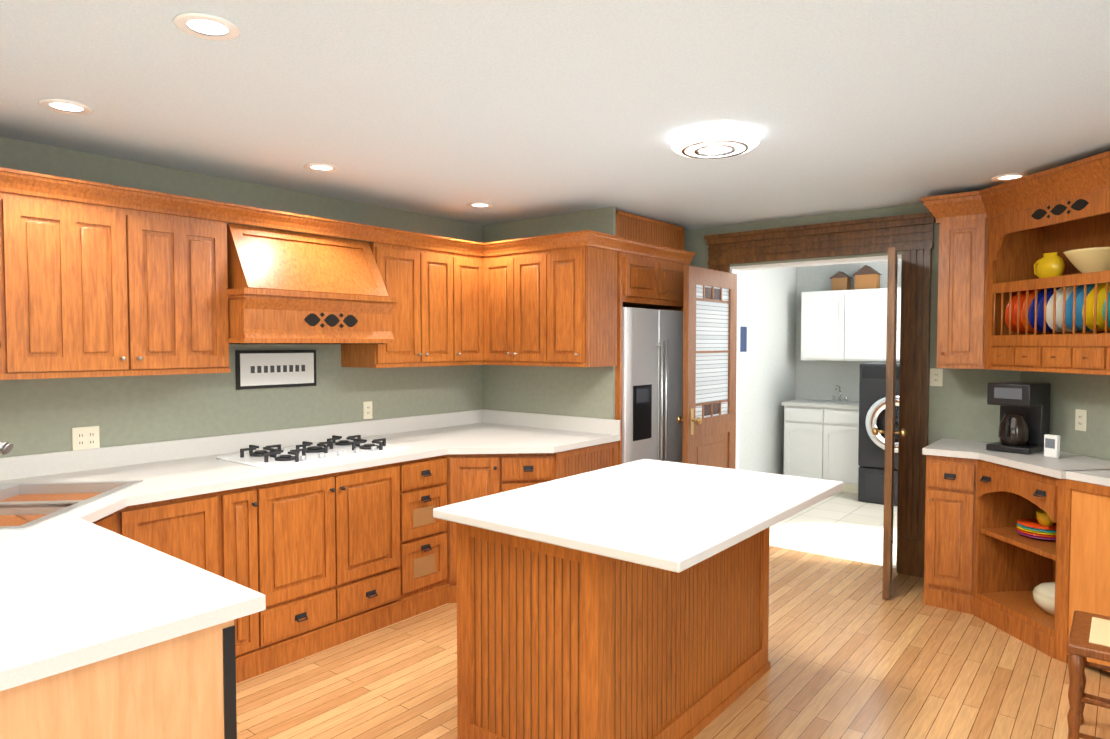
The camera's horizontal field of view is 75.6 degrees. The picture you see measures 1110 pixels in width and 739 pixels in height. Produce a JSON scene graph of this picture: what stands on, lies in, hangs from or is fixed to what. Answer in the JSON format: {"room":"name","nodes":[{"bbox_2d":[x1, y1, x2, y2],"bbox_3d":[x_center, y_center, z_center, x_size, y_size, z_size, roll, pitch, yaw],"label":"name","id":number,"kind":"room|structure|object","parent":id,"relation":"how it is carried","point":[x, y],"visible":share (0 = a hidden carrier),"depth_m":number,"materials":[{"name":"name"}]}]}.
{"room":"kitchen","nodes":[
{"label":"kitchen","id":0,"kind":"room"},
{"bbox_2d":[0,137,482,457],"bbox_3d":[-2.709,0.200,2.961,0.100,2.440,6.800,2,3,39],"label":"wall","id":1,"kind":"structure","parent":0,"point":[40,416],"depth_m":3.92,"materials":[{"name":"paint"}]},
{"bbox_2d":[72,426,99,449],"bbox_3d":[-2.256,0.333,3.442,0.008,0.115,0.115,2,3,39],"label":"double electrical outlet","id":2,"kind":"object","parent":1,"relation":"attached to","point":[86,437],"visible":0.9,"depth_m":3.44,"materials":[{"name":"beige plastic"}]},
{"bbox_2d":[0,167,235,379],"bbox_3d":[-2.081,-0.397,3.350,0.362,0.845,0.955,2,3,39],"label":"upper cabinet","id":3,"kind":"object","parent":1,"relation":"attached to","point":[101,280],"depth_m":3.18,"materials":[{"name":"brown wood"}]},
{"bbox_2d":[0,409,483,480],"bbox_3d":[-1.741,0.411,4.076,0.018,0.100,3.797,2,3,39],"label":"backsplash","id":4,"kind":"structure","parent":1,"relation":"attached to","point":[33,465],"depth_m":3.78,"materials":[{"name":"white stone"}]},
{"bbox_2d":[235,350,315,389],"bbox_3d":[-1.629,-0.004,4.203,0.020,0.220,0.500,2,3,39],"label":"framed print","id":5,"kind":"object","parent":1,"relation":"attached to","point":[257,369],"visible":0.98,"depth_m":4.18,"materials":[{"name":"black"}]},
{"bbox_2d":[232,204,391,298],"bbox_3d":[-1.443,-0.630,4.020,0.508,0.425,0.860,2,3,39],"label":"range hood","id":6,"kind":"object","parent":1,"relation":"attached to","point":[283,262],"depth_m":3.90,"materials":[{"name":"brown wood"}]},
{"bbox_2d":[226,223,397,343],"bbox_3d":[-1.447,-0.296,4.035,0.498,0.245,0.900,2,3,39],"label":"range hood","id":7,"kind":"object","parent":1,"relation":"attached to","point":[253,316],"depth_m":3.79,"materials":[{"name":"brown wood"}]},
{"bbox_2d":[363,401,371,418],"bbox_3d":[-1.233,0.268,4.716,0.008,0.115,0.070,2,3,39],"label":"electrical outlet","id":8,"kind":"object","parent":1,"relation":"attached to","point":[367,409],"visible":1,"depth_m":4.71,"materials":[{"name":"beige plastic"}]},
{"bbox_2d":[336,229,431,367],"bbox_3d":[-1.092,-0.440,4.582,0.362,0.845,0.405,2,3,39],"label":"upper cabinet","id":9,"kind":"object","parent":1,"relation":"attached to","point":[411,251],"depth_m":4.51,"materials":[{"name":"brown wood"}]},
{"bbox_2d":[432,235,447,365],"bbox_3d":[-0.911,-0.448,4.808,0.362,0.845,0.395,2,3,39],"label":"upper cabinet","id":10,"kind":"object","parent":1,"relation":"attached to","point":[439,243],"depth_m":4.71,"materials":[{"name":"brown wood"}]},
{"bbox_2d":[448,238,483,365],"bbox_3d":[-0.726,-0.454,4.993,0.418,0.845,0.345,2,3,39],"label":"upper cabinet","id":11,"kind":"object","parent":1,"relation":"attached to","point":[465,258],"depth_m":4.89,"materials":[{"name":"brown wood"}]},
{"bbox_2d":[482,206,615,419],"bbox_3d":[-0.117,0.120,5.220,1.315,2.440,0.030,2,3,39],"label":"wall","id":12,"kind":"structure","parent":0,"point":[588,392],"depth_m":5.11,"materials":[{"name":"paint"}]},
{"bbox_2d":[484,235,551,365],"bbox_3d":[-0.166,-0.453,4.958,0.651,0.845,0.402,2,3,39],"label":"upper cabinet","id":13,"kind":"object","parent":12,"relation":"attached to","point":[517,272],"depth_m":4.82,"materials":[{"name":"brown wood"}]},
{"bbox_2d":[484,409,619,432],"bbox_3d":[-0.061,0.373,5.149,1.259,0.100,0.019,2,3,39],"label":"backsplash","id":14,"kind":"structure","parent":12,"relation":"attached to","point":[542,421],"depth_m":5.10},
{"bbox_2d":[552,230,619,366],"bbox_3d":[0.158,-0.445,4.724,0.363,0.845,0.362,2,3,39],"label":"upper cabinet","id":15,"kind":"object","parent":12,"relation":"attached to","point":[584,263],"depth_m":4.57,"materials":[{"name":"brown wood"}]},
{"bbox_2d":[0,0,1109,229],"bbox_3d":[1.226,-1.036,2.549,6.700,0.060,11.150,2,3,39],"label":"ceiling","id":16,"kind":"structure","parent":0,"point":[512,110],"depth_m":2.65,"materials":[{"name":"white paint"}]},
{"bbox_2d":[38,99,93,114],"bbox_3d":[-1.880,-1.010,2.753,0.176,0.008,0.176,2,3,39],"label":"recessed light","id":17,"kind":"object","parent":16,"relation":"in","point":[63,104],"visible":0.98,"depth_m":2.75,"materials":[{"name":"white paint"}]},
{"bbox_2d":[173,12,240,40],"bbox_3d":[-1.000,-0.985,2.061,0.176,0.008,0.176,2,3,39],"label":"recessed light","id":18,"kind":"object","parent":16,"relation":"in","point":[207,24],"visible":1,"depth_m":2.05,"materials":[{"name":"white paint"}]},
{"bbox_2d":[303,163,338,171],"bbox_3d":[-1.208,-1.043,3.701,0.176,0.008,0.176,2,3,39],"label":"recessed light","id":19,"kind":"object","parent":16,"relation":"in","point":[320,166],"visible":0.94,"depth_m":3.69,"materials":[{"name":"white paint"}]},
{"bbox_2d":[467,202,492,207],"bbox_3d":[-0.493,-1.078,4.704,0.176,0.008,0.176,2,3,39],"label":"recessed light","id":20,"kind":"object","parent":16,"relation":"in","point":[480,205],"visible":0.98,"depth_m":4.69,"materials":[{"name":"white paint"}]},
{"bbox_2d":[670,124,760,158],"bbox_3d":[0.707,-0.997,3.166,0.390,0.061,0.390,2,3,39],"label":"flush ceiling fixture","id":21,"kind":"object","parent":16,"relation":"attached to","point":[714,141],"visible":1,"depth_m":3.06,"materials":[{"name":"white glass"}]},
{"bbox_2d":[991,173,1028,181],"bbox_3d":[2.488,-1.050,3.914,0.176,0.008,0.176,2,3,39],"label":"recessed light","id":22,"kind":"object","parent":16,"relation":"in","point":[1012,176],"visible":0.9,"depth_m":3.90,"materials":[{"name":"white paint"}]},
{"bbox_2d":[236,491,1109,738],"bbox_3d":[1.226,1.462,2.636,6.700,0.060,11.150,2,3,39],"label":"floor","id":23,"kind":"structure","parent":0,"point":[852,654],"depth_m":3.30,"materials":[{"name":"brown wood"}]},
{"bbox_2d":[0,517,247,738],"bbox_3d":[-1.405,1.000,1.834,1.178,0.920,0.620,2,3,39],"label":"base cabinet","id":24,"kind":"object","parent":23,"relation":"on","point":[176,589],"depth_m":1.62,"materials":[{"name":"brown wood"}]},
{"bbox_2d":[0,461,456,692],"bbox_3d":[-1.593,0.536,2.443,2.296,0.036,1.430,2,3,39],"label":"countertop","id":25,"kind":"structure","parent":24,"relation":"on","point":[277,546],"depth_m":3.25,"materials":[{"name":"white stone"}]},
{"bbox_2d":[0,442,12,454],"bbox_3d":[-2.227,0.386,2.760,0.227,0.233,0.190,2,3,39],"label":"faucet","id":26,"kind":"object","parent":25,"relation":"on","point":[5,448],"depth_m":2.74,"materials":[{"name":"silver metal"}]},
{"bbox_2d":[0,480,142,529],"bbox_3d":[-2.061,0.608,2.712,0.996,0.209,0.996,2,3,39],"label":"sink","id":27,"kind":"object","parent":25,"relation":"in","point":[27,504],"depth_m":2.83,"materials":[{"name":"silver metal"}]},
{"bbox_2d":[248,609,275,678],"bbox_3d":[-1.731,0.962,3.467,0.820,0.882,0.300,2,3,39],"label":"base cabinet","id":28,"kind":"object","parent":23,"relation":"on","point":[262,627],"depth_m":3.30,"materials":[{"name":"brown wood"}]},
{"bbox_2d":[276,465,391,667],"bbox_3d":[-1.431,0.949,3.840,0.820,0.882,0.867,2,3,39],"label":"base cabinet","id":29,"kind":"object","parent":23,"relation":"on","point":[304,629],"depth_m":3.62,"materials":[{"name":"brown wood"}]},
{"bbox_2d":[176,421,619,484],"bbox_3d":[-0.802,0.473,4.242,1.277,0.036,2.367,2,3,39],"label":"countertop","id":30,"kind":"structure","parent":29,"relation":"on","point":[485,441],"depth_m":4.22,"materials":[{"name":"white stone"}]},
{"bbox_2d":[216,433,411,468],"bbox_3d":[-1.316,0.437,3.955,0.500,0.057,0.879,2,3,39],"label":"cooktop","id":31,"kind":"object","parent":30,"relation":"in","point":[297,450],"depth_m":3.96,"materials":[{"name":"metal"}]},
{"bbox_2d":[392,453,455,623],"bbox_3d":[-1.037,0.933,4.295,0.864,0.882,0.461,2,3,39],"label":"base cabinet","id":32,"kind":"object","parent":23,"relation":"on","point":[420,485],"depth_m":4.05,"materials":[{"name":"brown wood"}]},
{"bbox_2d":[456,453,563,602],"bbox_3d":[-0.607,0.925,4.514,1.261,0.882,0.510,2,3,39],"label":"base cabinet","id":33,"kind":"object","parent":23,"relation":"on","point":[475,479],"depth_m":4.22,"materials":[{"name":"brown wood"}]},
{"bbox_2d":[564,441,617,477],"bbox_3d":[-0.297,0.911,4.901,1.261,0.882,0.731,2,3,39],"label":"base cabinet","id":34,"kind":"object","parent":23,"relation":"on","point":[577,461],"depth_m":4.54,"materials":[{"name":"brown wood"}]},
{"bbox_2d":[456,523,769,738],"bbox_3d":[0.400,0.980,2.943,0.873,0.882,1.396,2,3,39],"label":"kitchen island","id":35,"kind":"object","parent":23,"relation":"on","point":[629,600],"depth_m":2.55,"materials":[{"name":"brown wood"}]},
{"bbox_2d":[433,459,843,574],"bbox_3d":[0.410,0.520,2.893,1.025,0.036,1.480,2,3,39],"label":"island countertop","id":36,"kind":"structure","parent":35,"relation":"on","point":[675,518],"depth_m":2.62,"materials":[{"name":"white stone"}]},
{"bbox_2d":[622,307,682,463],"bbox_3d":[0.476,0.439,5.390,0.810,1.768,0.880,2,3,39],"label":"refrigerator","id":37,"kind":"object","parent":23,"relation":"on","point":[652,377],"visible":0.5,"depth_m":5.08,"materials":[{"name":"silver metal"}]},
{"bbox_2d":[615,210,695,464],"bbox_3d":[0.468,0.122,5.385,0.800,2.425,0.950,2,3,39],"label":"enclosure","id":38,"kind":"object","parent":23,"relation":"on","point":[654,257],"visible":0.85,"depth_m":5.03,"materials":[{"name":"brown wood"}]},
{"bbox_2d":[781,385,859,493],"bbox_3d":[2.992,0.713,7.746,0.870,1.079,0.627,2,3,39],"label":"base cabinet","id":39,"kind":"object","parent":23,"relation":"on","point":[821,438],"visible":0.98,"depth_m":7.52,"materials":[{"name":"white paint"}]},
{"bbox_2d":[858,362,899,505],"bbox_3d":[3.428,0.606,6.983,0.680,1.335,0.870,2,3,39],"label":"washing machine","id":40,"kind":"object","parent":23,"relation":"on","point":[872,400],"visible":0.4,"depth_m":6.80,"materials":[{"name":"grey metal"}]},
{"bbox_2d":[922,438,1109,671],"bbox_3d":[2.652,0.941,3.514,1.634,0.920,1.562,2,3,39],"label":"base cabinet","id":41,"kind":"object","parent":23,"relation":"on","point":[984,560],"visible":1,"depth_m":3.91,"materials":[{"name":"brown wood"}]},
{"bbox_2d":[986,381,1049,454],"bbox_3d":[2.629,0.268,4.065,0.293,0.385,0.220,-1,2,-36],"label":"coffee maker","id":42,"kind":"object","parent":41,"relation":"on","point":[1024,426],"visible":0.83,"depth_m":4.00,"materials":[{"name":"black plastic"}]},
{"bbox_2d":[1016,510,1056,614],"bbox_3d":[2.638,1.012,3.737,0.401,0.500,0.359,2,3,39],"label":"plates","id":43,"kind":"object","parent":41,"relation":"in","point":[1042,526],"visible":0.5,"depth_m":3.75,"materials":[{"name":"multicoloured"}]},
{"bbox_2d":[1044,434,1059,457],"bbox_3d":[2.653,0.409,3.820,0.032,0.120,0.070,-1,2,-21],"label":"gadget","id":44,"kind":"object","parent":41,"relation":"on","point":[1052,446],"visible":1,"depth_m":3.80,"materials":[{"name":"white paint"}]},
{"bbox_2d":[1067,610,1109,738],"bbox_3d":[2.157,0.933,2.582,0.477,1.002,0.430,2,3,39],"label":"chair","id":45,"kind":"object","parent":23,"relation":"on","point":[1089,636],"visible":1,"depth_m":2.57,"materials":[{"name":"brown wood"}]},
{"bbox_2d":[739,267,796,474],"bbox_3d":[1.686,0.047,7.317,0.500,2.440,2.900,2,3,39],"label":"wall","id":46,"kind":"structure","parent":0,"point":[768,357],"depth_m":7.63,"materials":[{"name":"white paint"}]},
{"bbox_2d":[740,326,746,351],"bbox_3d":[1.856,-0.301,7.104,0.014,0.250,0.200,2,3,39],"label":"picture frame","id":47,"kind":"object","parent":46,"relation":"attached to","point":[743,339],"visible":0.57,"depth_m":7.12,"materials":[{"name":"blue"}]},
{"bbox_2d":[795,260,901,400],"bbox_3d":[3.966,0.042,7.442,3.900,2.440,0.150,2,3,39],"label":"wall","id":48,"kind":"structure","parent":0,"point":[818,379],"depth_m":8.07,"materials":[{"name":"grey paint"}]},
{"bbox_2d":[801,274,852,360],"bbox_3d":[3.020,-0.548,7.852,0.525,0.891,0.357,2,3,39],"label":"upper cabinet","id":49,"kind":"object","parent":48,"relation":"attached to","point":[841,320],"depth_m":7.72,"materials":[{"name":"white paint"}]},
{"bbox_2d":[837,273,900,360],"bbox_3d":[3.363,-0.548,7.576,0.575,0.911,0.357,2,3,39],"label":"upper cabinet","id":50,"kind":"object","parent":48,"relation":"attached to","point":[868,327],"depth_m":7.46,"materials":[{"name":"white paint"}]},
{"bbox_2d":[897,305,900,360],"bbox_3d":[3.726,-0.533,7.286,0.575,0.901,0.357,2,3,39],"label":"upper cabinet","id":51,"kind":"object","parent":48,"relation":"attached to","point":[898,306],"depth_m":7.26,"materials":[{"name":"white paint"}]},
{"bbox_2d":[684,203,1019,444],"bbox_3d":[1.589,0.113,5.440,3.700,2.440,0.150,2,3,39],"label":"wall","id":52,"kind":"structure","parent":0,"point":[960,407],"depth_m":4.62,"materials":[{"name":"paint"}]},
{"bbox_2d":[677,265,736,468],"bbox_3d":[1.134,0.306,5.207,0.185,2.050,0.770,2,3,39],"label":"glazed door","id":53,"kind":"structure","parent":52,"relation":"in","point":[708,419],"depth_m":5.16,"materials":[{"name":"brown wood"}]},
{"bbox_2d":[704,212,935,577],"bbox_3d":[1.857,0.158,5.184,1.610,2.368,0.222,2,3,39],"label":"door frame","id":54,"kind":"structure","parent":52,"relation":"attached to","point":[911,236],"depth_m":4.74,"materials":[{"name":"brown wood"}]},
{"bbox_2d":[872,247,905,599],"bbox_3d":[2.127,0.317,4.467,0.224,2.080,0.595,2,3,39],"label":"panelled door","id":55,"kind":"structure","parent":52,"relation":"in","point":[890,432],"depth_m":4.23,"materials":[{"name":"brown wood"}]},
{"bbox_2d":[930,368,942,385],"bbox_3d":[2.467,0.051,4.630,0.075,0.115,0.008,2,3,39],"label":"light switch","id":56,"kind":"object","parent":52,"relation":"attached to","point":[936,377],"visible":1,"depth_m":4.63,"materials":[{"name":"beige plastic"}]},
{"bbox_2d":[1020,371,1109,460],"bbox_3d":[3.137,0.227,2.180,0.141,2.440,4.387,0,2,-6],"label":"wall","id":57,"kind":"structure","parent":0,"point":[1070,393],"depth_m":3.92,"materials":[{"name":"paint"}]},
{"bbox_2d":[921,151,1109,374],"bbox_3d":[2.667,-0.506,3.505,0.617,1.053,2.278,0,2,-12],"label":"upper cabinet","id":58,"kind":"object","parent":57,"relation":"attached to","point":[1023,273],"visible":1,"depth_m":3.92,"materials":[{"name":"brown wood"}]},
{"bbox_2d":[1075,409,1086,430],"bbox_3d":[2.871,0.277,3.908,0.008,0.115,0.070,0,2,-6],"label":"electrical outlet","id":59,"kind":"object","parent":57,"relation":"attached to","point":[1080,420],"visible":1,"depth_m":3.90,"materials":[{"name":"beige plastic"}]}
]}

